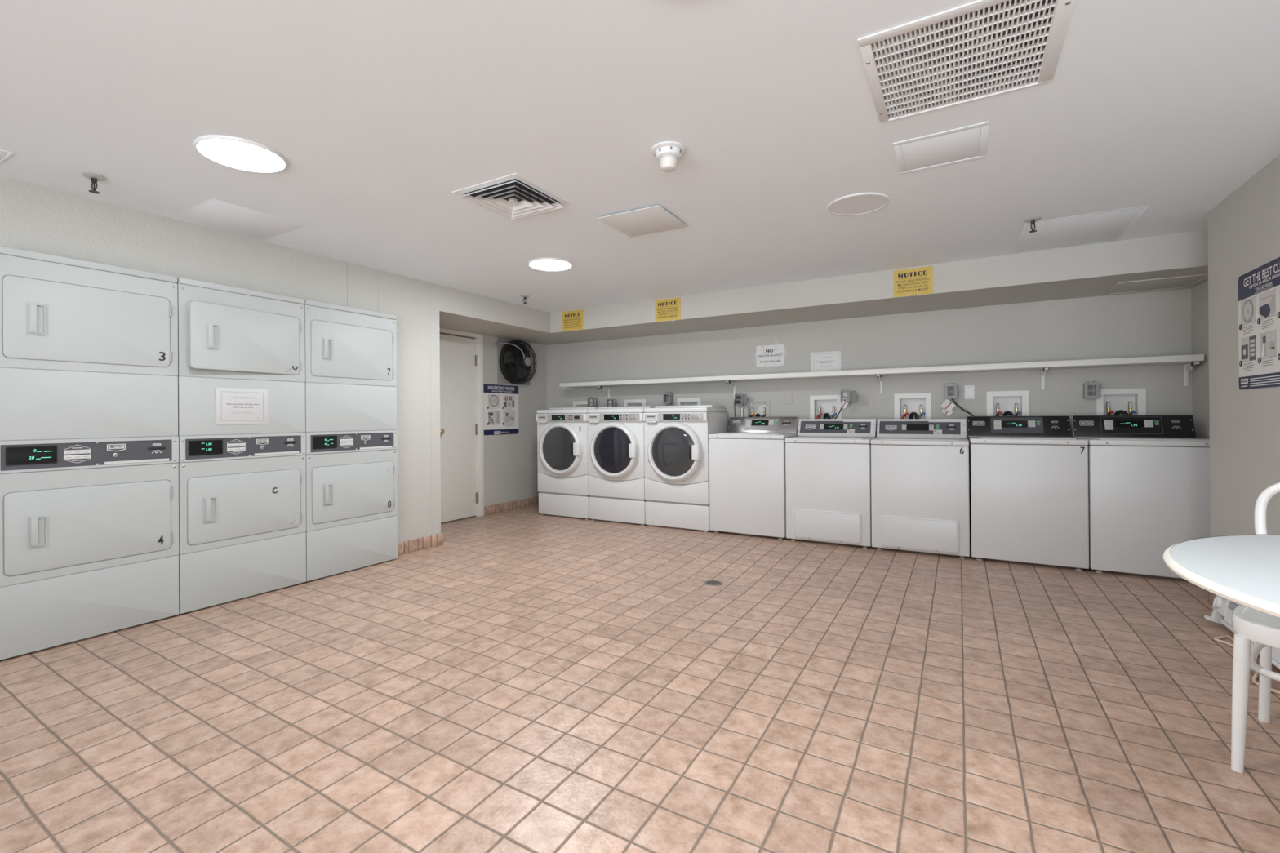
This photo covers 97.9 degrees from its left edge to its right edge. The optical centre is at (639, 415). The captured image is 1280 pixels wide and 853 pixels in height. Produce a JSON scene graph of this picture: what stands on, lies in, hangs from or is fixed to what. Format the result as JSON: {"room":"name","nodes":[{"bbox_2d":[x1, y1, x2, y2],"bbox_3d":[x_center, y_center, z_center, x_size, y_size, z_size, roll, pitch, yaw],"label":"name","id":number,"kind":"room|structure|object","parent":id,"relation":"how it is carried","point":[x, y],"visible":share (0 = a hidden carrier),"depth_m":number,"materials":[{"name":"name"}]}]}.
{"room":"laundry","nodes":[
{"label":"laundry","id":0,"kind":"room"},
{"bbox_2d":[0,175,439,542],"bbox_3d":[-3.424,0.001,2.664,0.810,2.240,5.420,0,0,30],"label":"wall","id":1,"kind":"structure","parent":0,"point":[33,217],"depth_m":3.54,"materials":[{"name":"white paint"}]},
{"bbox_2d":[346,262,347,306],"bbox_3d":[-2.147,-0.951,4.092,0.001,0.350,0.003,0,0,30],"label":"trim","id":2,"kind":"structure","parent":1,"relation":"attached to","point":[347,262],"depth_m":4.09,"materials":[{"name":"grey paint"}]},
{"bbox_2d":[377,281,378,311],"bbox_3d":[-2.022,-0.952,4.310,0.001,0.350,0.002,0,0,30],"label":"trim","id":3,"kind":"structure","parent":1,"relation":"attached to","point":[378,282],"depth_m":4.31,"materials":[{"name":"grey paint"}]},
{"bbox_2d":[397,533,443,555],"bbox_3d":[-1.832,1.064,4.597,0.016,0.098,0.518,0,0,30],"label":"baseboard","id":4,"kind":"structure","parent":1,"relation":"attached to","point":[412,545],"depth_m":4.61,"materials":[{"name":"tile"}]},
{"bbox_2d":[430,282,440,534],"bbox_3d":[-1.749,-0.058,4.772,0.002,2.140,0.095,0,0,30],"label":"trim","id":5,"kind":"structure","parent":1,"relation":"attached to","point":[434,288],"depth_m":4.77,"materials":[{"name":"white paint"}]},
{"bbox_2d":[439,284,590,345],"bbox_3d":[-1.515,-1.014,6.022,0.820,0.225,2.310,0,0,30],"label":"soffit","id":6,"kind":"structure","parent":1,"relation":"attached to","point":[460,310],"depth_m":5.57,"materials":[{"name":"white paint"}]},
{"bbox_2d":[439,331,546,506],"bbox_3d":[-1.845,0.108,6.214,0.160,2.015,2.310,0,0,30],"label":"wall","id":7,"kind":"structure","parent":0,"point":[510,460],"depth_m":6.68,"materials":[{"name":"white paint"}]},
{"bbox_2d":[439,327,484,524],"bbox_3d":[-1.984,0.109,5.808,0.104,2.014,0.944,0,0,30],"label":"door","id":8,"kind":"structure","parent":7,"relation":"in","point":[461,359],"depth_m":5.97,"materials":[{"name":"grey wood"}]},
{"bbox_2d":[483,383,518,435],"bbox_3d":[-1.603,-0.065,6.470,0.008,0.575,0.570,0,0,30],"label":"sign","id":9,"kind":"object","parent":7,"relation":"attached to","point":[500,402],"visible":1,"depth_m":6.46,"materials":[{"name":"white paper"}]},
{"bbox_2d":[484,496,538,515],"bbox_3d":[-1.465,1.065,6.687,0.016,0.098,1.090,0,0,30],"label":"baseboard","id":10,"kind":"structure","parent":7,"relation":"attached to","point":[506,506],"depth_m":6.57,"materials":[{"name":"tile"}]},
{"bbox_2d":[495,337,536,385],"bbox_3d":[-1.407,-0.632,6.582,0.246,0.524,0.572,0,0,30],"label":"wall fan","id":11,"kind":"object","parent":7,"relation":"attached to","point":[514,366],"visible":1,"depth_m":6.53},
{"bbox_2d":[0,503,1279,852],"bbox_3d":[0.047,1.110,2.079,7.500,0.033,7.850,0,0,30],"label":"floor","id":12,"kind":"structure","parent":0,"point":[526,680],"depth_m":2.06,"materials":[{"name":"tile"}]},
{"bbox_2d":[0,245,179,660],"bbox_3d":[-3.057,0.171,2.983,0.776,1.876,0.690,0,0,30],"label":"dryer","id":13,"kind":"object","parent":12,"relation":"on","point":[89,438],"visible":1,"depth_m":2.76,"materials":[{"name":"metal"}]},
{"bbox_2d":[177,276,306,613],"bbox_3d":[-2.696,0.169,3.576,0.815,1.876,0.690,0,0,30],"label":"dryer","id":14,"kind":"object","parent":12,"relation":"on","point":[242,487],"visible":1,"depth_m":3.35,"materials":[{"name":"metal"}]},
{"bbox_2d":[215,386,268,425],"bbox_3d":[-2.404,-0.054,3.377,0.002,0.220,0.286,0,0,30],"label":"sign","id":15,"kind":"object","parent":14,"relation":"attached to","point":[233,406],"visible":1,"depth_m":3.37,"materials":[{"name":"grey paper"}]},
{"bbox_2d":[304,299,397,581],"bbox_3d":[-2.368,0.168,4.188,0.776,1.876,0.690,0,0,30],"label":"dryer","id":16,"kind":"object","parent":12,"relation":"on","point":[351,456],"visible":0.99,"depth_m":3.97,"materials":[{"name":"metal"}]},
{"bbox_2d":[536,407,599,519],"bbox_3d":[-0.730,0.510,6.260,0.681,1.196,0.642,0,0,30],"label":"washer","id":17,"kind":"object","parent":12,"relation":"on","point":[562,432],"visible":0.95,"depth_m":6.01,"materials":[{"name":"metal"}]},
{"bbox_2d":[586,405,654,525],"bbox_3d":[-0.136,0.505,5.920,0.681,1.196,0.642,0,0,30],"label":"washer","id":18,"kind":"object","parent":12,"relation":"on","point":[615,434],"visible":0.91,"depth_m":5.67,"materials":[{"name":"metal"}]},
{"bbox_2d":[643,404,728,532],"bbox_3d":[0.458,0.500,5.580,0.681,1.196,0.642,0,0,30],"label":"washer","id":19,"kind":"object","parent":12,"relation":"on","point":[677,447],"visible":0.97,"depth_m":5.34,"materials":[{"name":"metal"}]},
{"bbox_2d":[704,580,722,586],"bbox_3d":[0.493,1.125,3.742,0.124,0.004,0.124,0,0,30],"label":"floor drain","id":20,"kind":"object","parent":12,"relation":"on","point":[715,583],"visible":1,"depth_m":3.73,"materials":[{"name":"grey metal"}]},
{"bbox_2d":[708,416,799,539],"bbox_3d":[1.108,0.554,5.306,0.705,1.077,0.662,0,0,30],"label":"washer","id":21,"kind":"object","parent":12,"relation":"on","point":[748,485],"visible":0.92,"depth_m":5.04,"materials":[{"name":"metal"}]},
{"bbox_2d":[785,418,877,548],"bbox_3d":[1.716,0.561,4.952,0.692,1.053,0.671,0,0,30],"label":"washer","id":22,"kind":"object","parent":12,"relation":"on","point":[828,464],"visible":0.97,"depth_m":4.69,"materials":[{"name":"metal"}]},
{"bbox_2d":[870,418,969,558],"bbox_3d":[2.315,0.557,4.610,0.692,1.050,0.671,0,0,30],"label":"washer","id":23,"kind":"object","parent":12,"relation":"on","point":[920,467],"visible":1,"depth_m":4.34,"materials":[{"name":"metal"}]},
{"bbox_2d":[967,415,1088,570],"bbox_3d":[2.921,0.541,4.268,0.708,1.071,0.662,0,0,30],"label":"washer","id":24,"kind":"object","parent":12,"relation":"on","point":[1028,476],"visible":1,"depth_m":4.00,"materials":[{"name":"metal"}]},
{"bbox_2d":[1071,414,1210,578],"bbox_3d":[3.526,0.536,3.921,0.710,1.072,0.662,0,0,30],"label":"washer","id":25,"kind":"object","parent":12,"relation":"on","point":[1148,476],"visible":0.86,"depth_m":3.69,"materials":[{"name":"metal"}]},
{"bbox_2d":[1163,534,1279,617],"bbox_3d":[1.728,0.704,0.939,1.233,0.751,1.233,0,0,30],"label":"round table","id":26,"kind":"object","parent":12,"relation":"on","point":[1244,570],"visible":1,"depth_m":1.23,"materials":[{"name":"plastic"}]},
{"bbox_2d":[1204,595,1279,669],"bbox_3d":[2.754,0.981,2.458,0.144,0.184,0.910,0,0,30],"label":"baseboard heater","id":27,"kind":"object","parent":12,"relation":"on","point":[1223,608],"visible":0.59,"depth_m":2.74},
{"bbox_2d":[1226,601,1240,612],"bbox_3d":[2.704,0.923,2.406,0.018,0.050,0.730,16,8,29],"label":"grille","id":28,"kind":"object","parent":27,"relation":"attached to","point":[1231,606],"depth_m":2.70,"materials":[{"name":"white metal"}]},
{"bbox_2d":[1213,635,1279,694],"bbox_3d":[2.652,1.063,2.397,0.176,0.022,0.704,0,0,30],"label":"cord","id":29,"kind":"object","parent":12,"relation":"on","point":[1217,638],"visible":0.61,"depth_m":2.59,"materials":[{"name":"beige plastic"}]},
{"bbox_2d":[1231,482,1279,773],"bbox_3d":[2.119,0.643,1.683,0.557,0.871,0.421,0,0,-35],"label":"bentwood chair","id":30,"kind":"object","parent":12,"relation":"on","point":[1248,624],"visible":0.73,"depth_m":1.69,"materials":[{"name":"white paint"}]},
{"bbox_2d":[0,0,1279,312],"bbox_3d":[0.030,-1.216,2.083,7.500,0.160,7.850,0,0,30],"label":"ceiling","id":31,"kind":"structure","parent":0,"point":[377,111],"depth_m":2.22,"materials":[{"name":"paint"}]},
{"bbox_2d":[0,149,13,163],"bbox_3d":[-2.869,-1.122,2.269,0.202,0.005,0.392,0,0,30],"label":"access panel","id":32,"kind":"object","parent":31,"relation":"attached to","point":[2,153],"visible":1,"depth_m":2.40,"materials":[{"name":"paint"}]},
{"bbox_2d":[81,172,106,193],"bbox_3d":[-2.568,-1.087,2.625,0.084,0.076,0.084,0,0,18],"label":"sprinkler head","id":33,"kind":"object","parent":31,"relation":"attached to","point":[95,178],"visible":1,"depth_m":2.62},
{"bbox_2d":[167,198,309,240],"bbox_3d":[-2.322,-1.126,3.241,0.525,0.001,0.500,0,0,30],"label":"access panel","id":34,"kind":"object","parent":31,"relation":"attached to","point":[216,214],"visible":1,"depth_m":3.21,"materials":[{"name":"paint"}]},
{"bbox_2d":[193,134,287,173],"bbox_3d":[-1.721,-1.123,2.415,0.330,0.018,0.330,0,0,30],"label":"recessed light","id":35,"kind":"object","parent":31,"relation":"in","point":[233,152],"visible":1,"depth_m":2.38,"materials":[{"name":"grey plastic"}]},
{"bbox_2d":[452,173,571,219],"bbox_3d":[-0.663,-1.124,2.917,0.430,0.030,0.430,0,0,30],"label":"ceiling vent","id":36,"kind":"object","parent":31,"relation":"in","point":[513,196],"visible":1,"depth_m":2.89,"materials":[{"name":"grey metal"}]},
{"bbox_2d":[520,294,528,304],"bbox_3d":[-1.088,-1.093,5.282,0.084,0.076,0.084,0,0,-5],"label":"sprinkler head","id":37,"kind":"object","parent":31,"relation":"attached to","point":[524,296],"visible":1,"depth_m":5.27},
{"bbox_2d":[528,257,572,271],"bbox_3d":[-0.671,-1.127,4.182,0.330,0.018,0.330,0,0,30],"label":"recessed light","id":38,"kind":"object","parent":31,"relation":"in","point":[541,264],"visible":1,"depth_m":4.13,"materials":[{"name":"white"}]},
{"bbox_2d":[596,204,688,236],"bbox_3d":[0.021,-1.135,3.267,0.404,0.018,0.404,0,0,30],"label":"cover plate","id":39,"kind":"object","parent":31,"relation":"attached to","point":[655,219],"visible":1,"depth_m":3.25,"materials":[{"name":"white metal"}]},
{"bbox_2d":[651,141,685,172],"bbox_3d":[0.123,-1.102,2.405,0.150,0.088,0.150,0,0,30],"label":"smoke detector","id":40,"kind":"object","parent":31,"relation":"attached to","point":[668,153],"visible":1,"depth_m":2.37,"materials":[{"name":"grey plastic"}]},
{"bbox_2d":[893,120,989,174],"bbox_3d":[1.308,-1.153,2.428,0.347,0.003,0.353,0,0,30],"label":"access panel","id":41,"kind":"object","parent":31,"relation":"attached to","point":[961,144],"visible":1,"depth_m":2.41,"materials":[{"name":"paint"}]},
{"bbox_2d":[857,0,1075,123],"bbox_3d":[1.043,-1.182,1.813,0.549,0.073,0.564,0,0,30],"label":"ceiling vent","id":42,"kind":"object","parent":31,"relation":"in","point":[980,40],"visible":1,"depth_m":1.79,"materials":[{"name":"silver metal"}]},
{"bbox_2d":[1024,216,1041,232],"bbox_3d":[2.320,-1.122,3.293,0.084,0.076,0.084,0,0,-22],"label":"sprinkler head","id":43,"kind":"object","parent":31,"relation":"attached to","point":[1032,220],"visible":1,"depth_m":3.28},
{"bbox_2d":[1014,204,1150,253],"bbox_3d":[2.758,-1.162,3.548,0.573,0.001,0.748,0,0,30],"label":"access panel","id":44,"kind":"object","parent":31,"relation":"attached to","point":[1103,227],"visible":1,"depth_m":3.50,"materials":[{"name":"paint"}]},
{"bbox_2d":[546,288,1192,506],"bbox_3d":[1.485,-0.030,5.723,6.310,2.240,0.150,0,0,30],"label":"wall","id":45,"kind":"structure","parent":0,"point":[1157,322],"depth_m":5.00,"materials":[{"name":"white paint"}]},
{"bbox_2d":[562,309,583,331],"bbox_3d":[-0.721,-1.011,5.974,0.276,0.217,0.003,0,0,30],"label":"notice sign","id":46,"kind":"object","parent":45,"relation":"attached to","point":[571,320],"visible":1,"depth_m":5.97,"materials":[{"name":"yellow paper"}]},
{"bbox_2d":[573,400,587,407],"bbox_3d":[-0.697,0.001,6.935,0.267,0.356,0.096,0,0,30],"label":"box","id":47,"kind":"object","parent":45,"relation":"attached to","point":[582,403],"visible":0.26,"depth_m":6.94,"materials":[{"name":"paint"}]},
{"bbox_2d":[587,396,596,407],"bbox_3d":[-0.564,-0.161,6.740,0.147,0.132,0.122,0,0,30],"label":"outlet box","id":48,"kind":"object","parent":45,"relation":"attached to","point":[592,402],"visible":0.98,"depth_m":6.76,"materials":[{"name":"black metal"}]},
{"bbox_2d":[606,398,615,406],"bbox_3d":[-0.328,-0.139,6.605,0.147,0.132,0.122,0,0,30],"label":"outlet box","id":49,"kind":"object","parent":45,"relation":"attached to","point":[610,402],"visible":0.73,"depth_m":6.62,"materials":[{"name":"black metal"}]},
{"bbox_2d":[623,399,645,406],"bbox_3d":[-0.038,-0.006,6.558,0.291,0.358,0.096,0,0,30],"label":"box","id":50,"kind":"object","parent":45,"relation":"attached to","point":[635,402],"visible":0.34,"depth_m":6.56,"materials":[{"name":"paint"}]},
{"bbox_2d":[662,391,672,404],"bbox_3d":[0.322,-0.196,6.258,0.102,0.136,0.078,0,0,30],"label":"outlet box","id":51,"kind":"object","parent":45,"relation":"attached to","point":[667,397],"visible":1,"depth_m":6.24,"materials":[{"name":"grey metal"}]},
{"bbox_2d":[654,297,680,321],"bbox_3d":[0.268,-1.020,5.408,0.276,0.217,0.003,0,0,30],"label":"notice sign","id":52,"kind":"object","parent":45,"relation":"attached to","point":[668,309],"visible":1,"depth_m":5.40,"materials":[{"name":"yellow paper"}]},
{"bbox_2d":[677,397,701,405],"bbox_3d":[0.565,-0.012,6.212,0.283,0.360,0.096,0,0,30],"label":"box","id":53,"kind":"object","parent":45,"relation":"attached to","point":[695,401],"visible":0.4,"depth_m":6.20,"materials":[{"name":"paint"}]},
{"bbox_2d":[734,392,746,405],"bbox_3d":[1.060,-0.170,5.810,0.147,0.132,0.122,0,0,30],"label":"outlet box","id":54,"kind":"object","parent":45,"relation":"attached to","point":[741,399],"visible":1,"depth_m":5.80,"materials":[{"name":"black metal"}]},
{"bbox_2d":[744,399,769,417],"bbox_3d":[1.235,-0.001,5.829,0.270,0.326,0.096,0,0,30],"label":"box","id":55,"kind":"object","parent":45,"relation":"attached to","point":[762,406],"visible":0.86,"depth_m":5.85,"materials":[{"name":"paint"}]},
{"bbox_2d":[755,344,784,367],"bbox_3d":[1.335,-0.633,5.719,0.342,0.258,0.003,0,0,30],"label":"warning sign","id":56,"kind":"object","parent":45,"relation":"attached to","point":[766,355],"visible":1,"depth_m":5.72,"materials":[{"name":"paper"}]},
{"bbox_2d":[809,395,841,418],"bbox_3d":[1.834,-0.019,5.486,0.296,0.353,0.096,0,0,30],"label":"box","id":57,"kind":"object","parent":45,"relation":"attached to","point":[830,404],"visible":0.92,"depth_m":5.50,"materials":[{"name":"paint"}]},
{"bbox_2d":[822,413,830,418],"bbox_3d":[1.831,0.171,5.457,0.035,0.393,0.120,0,0,-13],"label":"hose","id":58,"kind":"object","parent":57,"relation":"attached to","point":[826,415],"visible":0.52,"depth_m":5.44,"materials":[{"name":"black rubber"}]},
{"bbox_2d":[810,351,840,372],"bbox_3d":[1.816,-0.523,5.444,0.292,0.214,0.003,0,0,30],"label":"sign","id":59,"kind":"object","parent":45,"relation":"attached to","point":[820,361],"visible":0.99,"depth_m":5.45,"materials":[{"name":"paper"}]},
{"bbox_2d":[840,389,856,403],"bbox_3d":[1.978,-0.182,5.284,0.147,0.132,0.122,0,0,30],"label":"outlet box","id":60,"kind":"object","parent":45,"relation":"attached to","point":[850,397],"visible":0.95,"depth_m":5.29,"materials":[{"name":"grey metal"}]},
{"bbox_2d":[843,392,847,400],"bbox_3d":[1.953,-0.176,5.305,0.034,0.082,0.005,0,0,30],"label":"receptacle","id":61,"kind":"object","parent":60,"relation":"attached to","point":[845,394],"depth_m":5.30,"materials":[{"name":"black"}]},
{"bbox_3d":[1.898,0.043,5.314,0.122,0.389,0.060,0,0,30],"label":"power cord","id":62,"kind":"object","parent":60,"relation":"attached to","visible":0},
{"bbox_2d":[840,400,848,408],"bbox_3d":[1.924,-0.104,5.257,0.077,0.077,0.002,0,0,30],"label":"tag","id":63,"kind":"object","parent":62,"relation":"attached to","point":[843,404],"visible":1,"depth_m":5.25,"materials":[{"name":"paper"}]},
{"bbox_2d":[550,230,1208,341],"bbox_3d":[1.554,-1.039,5.134,5.390,0.225,0.800,0,0,30],"label":"soffit","id":64,"kind":"object","parent":45,"relation":"attached to","point":[1086,270],"depth_m":4.49,"materials":[{"name":"white paint"}]},
{"bbox_2d":[559,354,1204,399],"bbox_3d":[1.486,-0.301,5.463,5.815,0.211,0.299,0,0,30],"label":"wall shelf","id":65,"kind":"object","parent":45,"relation":"attached to","point":[1188,361],"visible":1,"depth_m":4.80,"materials":[{"name":"paint"}]},
{"bbox_2d":[893,392,931,419],"bbox_3d":[2.497,-0.024,5.106,0.299,0.351,0.096,0,0,30],"label":"box","id":66,"kind":"object","parent":45,"relation":"attached to","point":[905,404],"visible":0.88,"depth_m":5.12,"materials":[{"name":"paint"}]},
{"bbox_2d":[909,412,918,418],"bbox_3d":[2.496,0.165,5.076,0.035,0.393,0.120,0,0,-13],"label":"hose","id":67,"kind":"object","parent":66,"relation":"attached to","point":[912,414],"visible":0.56,"depth_m":5.06,"materials":[{"name":"black rubber"}]},
{"bbox_2d":[893,266,933,297],"bbox_3d":[2.125,-1.036,4.344,0.276,0.217,0.003,0,0,30],"label":"notice sign","id":68,"kind":"object","parent":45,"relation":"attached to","point":[917,281],"visible":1,"depth_m":4.34,"materials":[{"name":"yellow paper"}]},
{"bbox_2d":[945,382,958,398],"bbox_3d":[2.727,-0.215,4.880,0.102,0.136,0.078,0,0,30],"label":"outlet box","id":69,"kind":"object","parent":45,"relation":"attached to","point":[951,390],"visible":1,"depth_m":4.87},
{"bbox_2d":[948,386,953,395],"bbox_3d":[2.727,-0.211,4.891,0.034,0.082,0.005,0,0,30],"label":"receptacle","id":70,"kind":"object","parent":69,"relation":"attached to","point":[950,388],"depth_m":4.89,"materials":[{"name":"grey plastic"}]},
{"bbox_2d":[951,398,973,416],"bbox_3d":[2.821,0.055,4.809,0.237,0.448,0.036,0,0,28],"label":"power cord","id":71,"kind":"object","parent":69,"relation":"attached to","point":[953,401],"visible":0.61,"depth_m":4.83,"materials":[{"name":"black rubber"}]},
{"bbox_2d":[941,408,953,416],"bbox_3d":[2.675,-0.035,4.852,0.093,0.090,0.002,0,0,30],"label":"tag","id":72,"kind":"object","parent":71,"relation":"attached to","point":[945,411],"visible":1,"depth_m":4.85,"materials":[{"name":"paper"}]},
{"bbox_2d":[941,399,955,412],"bbox_3d":[2.674,-0.085,4.841,0.113,0.112,0.002,0,0,30],"label":"tag","id":73,"kind":"object","parent":71,"relation":"attached to","point":[947,405],"visible":1,"depth_m":4.84,"materials":[{"name":"paper"}]},
{"bbox_2d":[964,385,974,399],"bbox_3d":[2.861,-0.201,4.844,0.080,0.121,0.010,0,0,30],"label":"wall plate","id":74,"kind":"object","parent":45,"relation":"attached to","point":[969,390],"visible":1,"depth_m":4.84,"materials":[{"name":"white plastic"}]},
{"bbox_2d":[986,390,1029,416],"bbox_3d":[3.125,-0.030,4.747,0.298,0.352,0.096,0,0,30],"label":"box","id":75,"kind":"object","parent":45,"relation":"attached to","point":[1017,402],"visible":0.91,"depth_m":4.76,"materials":[{"name":"paint"}]},
{"bbox_2d":[1002,411,1013,416],"bbox_3d":[3.120,0.160,4.718,0.035,0.393,0.120,0,0,-13],"label":"hose","id":76,"kind":"object","parent":75,"relation":"attached to","point":[1006,413],"visible":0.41,"depth_m":4.71,"materials":[{"name":"black rubber"}]},
{"bbox_2d":[1083,381,1100,399],"bbox_3d":[3.565,-0.200,4.401,0.102,0.136,0.078,0,0,30],"label":"outlet box","id":77,"kind":"object","parent":45,"relation":"attached to","point":[1091,389],"visible":1,"depth_m":4.39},
{"bbox_2d":[1088,385,1093,395],"bbox_3d":[3.564,-0.196,4.412,0.034,0.082,0.005,0,0,30],"label":"receptacle","id":78,"kind":"object","parent":77,"relation":"attached to","point":[1090,387],"depth_m":4.41,"materials":[{"name":"grey plastic"}]},
{"bbox_2d":[1096,388,1146,415],"bbox_3d":[3.765,-0.033,4.380,0.297,0.347,0.096,0,0,30],"label":"box","id":79,"kind":"object","parent":45,"relation":"attached to","point":[1110,401],"visible":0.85,"depth_m":4.38,"materials":[{"name":"paint"}]},
{"bbox_2d":[1114,409,1128,415],"bbox_3d":[3.761,0.154,4.352,0.035,0.393,0.120,0,0,-13],"label":"hose","id":80,"kind":"object","parent":79,"relation":"attached to","point":[1120,411],"visible":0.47,"depth_m":4.35,"materials":[{"name":"black rubber"}]},
{"bbox_2d":[1102,273,1208,295],"bbox_3d":[3.700,-0.939,4.015,0.495,0.010,0.450,0,0,30],"label":"access panel","id":81,"kind":"object","parent":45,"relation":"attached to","point":[1188,281],"visible":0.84,"depth_m":4.00,"materials":[{"name":"white metal"}]},
{"bbox_2d":[1191,279,1209,439],"bbox_3d":[3.519,-0.050,3.026,0.100,2.240,2.510,0,0,30],"label":"wall","id":82,"kind":"structure","parent":0,"point":[1199,292],"depth_m":3.99,"materials":[{"name":"white paint"}]},
{"bbox_2d":[1207,154,1279,537],"bbox_3d":[3.066,-0.048,2.588,0.250,2.240,1.300,0,0,30],"label":"wall","id":83,"kind":"structure","parent":0,"point":[1243,228],"depth_m":2.88,"materials":[{"name":"white paint"}]},
{"bbox_2d":[1207,591,1216,604],"bbox_3d":[2.937,1.024,2.613,0.016,0.098,1.385,0,0,30],"label":"baseboard","id":84,"kind":"structure","parent":83,"relation":"attached to","point":[1211,596],"depth_m":3.17,"materials":[{"name":"tile"}]},
{"bbox_2d":[1236,257,1279,389],"bbox_3d":[2.934,-0.420,2.623,0.009,0.578,0.560,0,0,30],"label":"sign","id":85,"kind":"object","parent":83,"relation":"attached to","point":[1258,289],"visible":1,"depth_m":2.66,"materials":[{"name":"white"}]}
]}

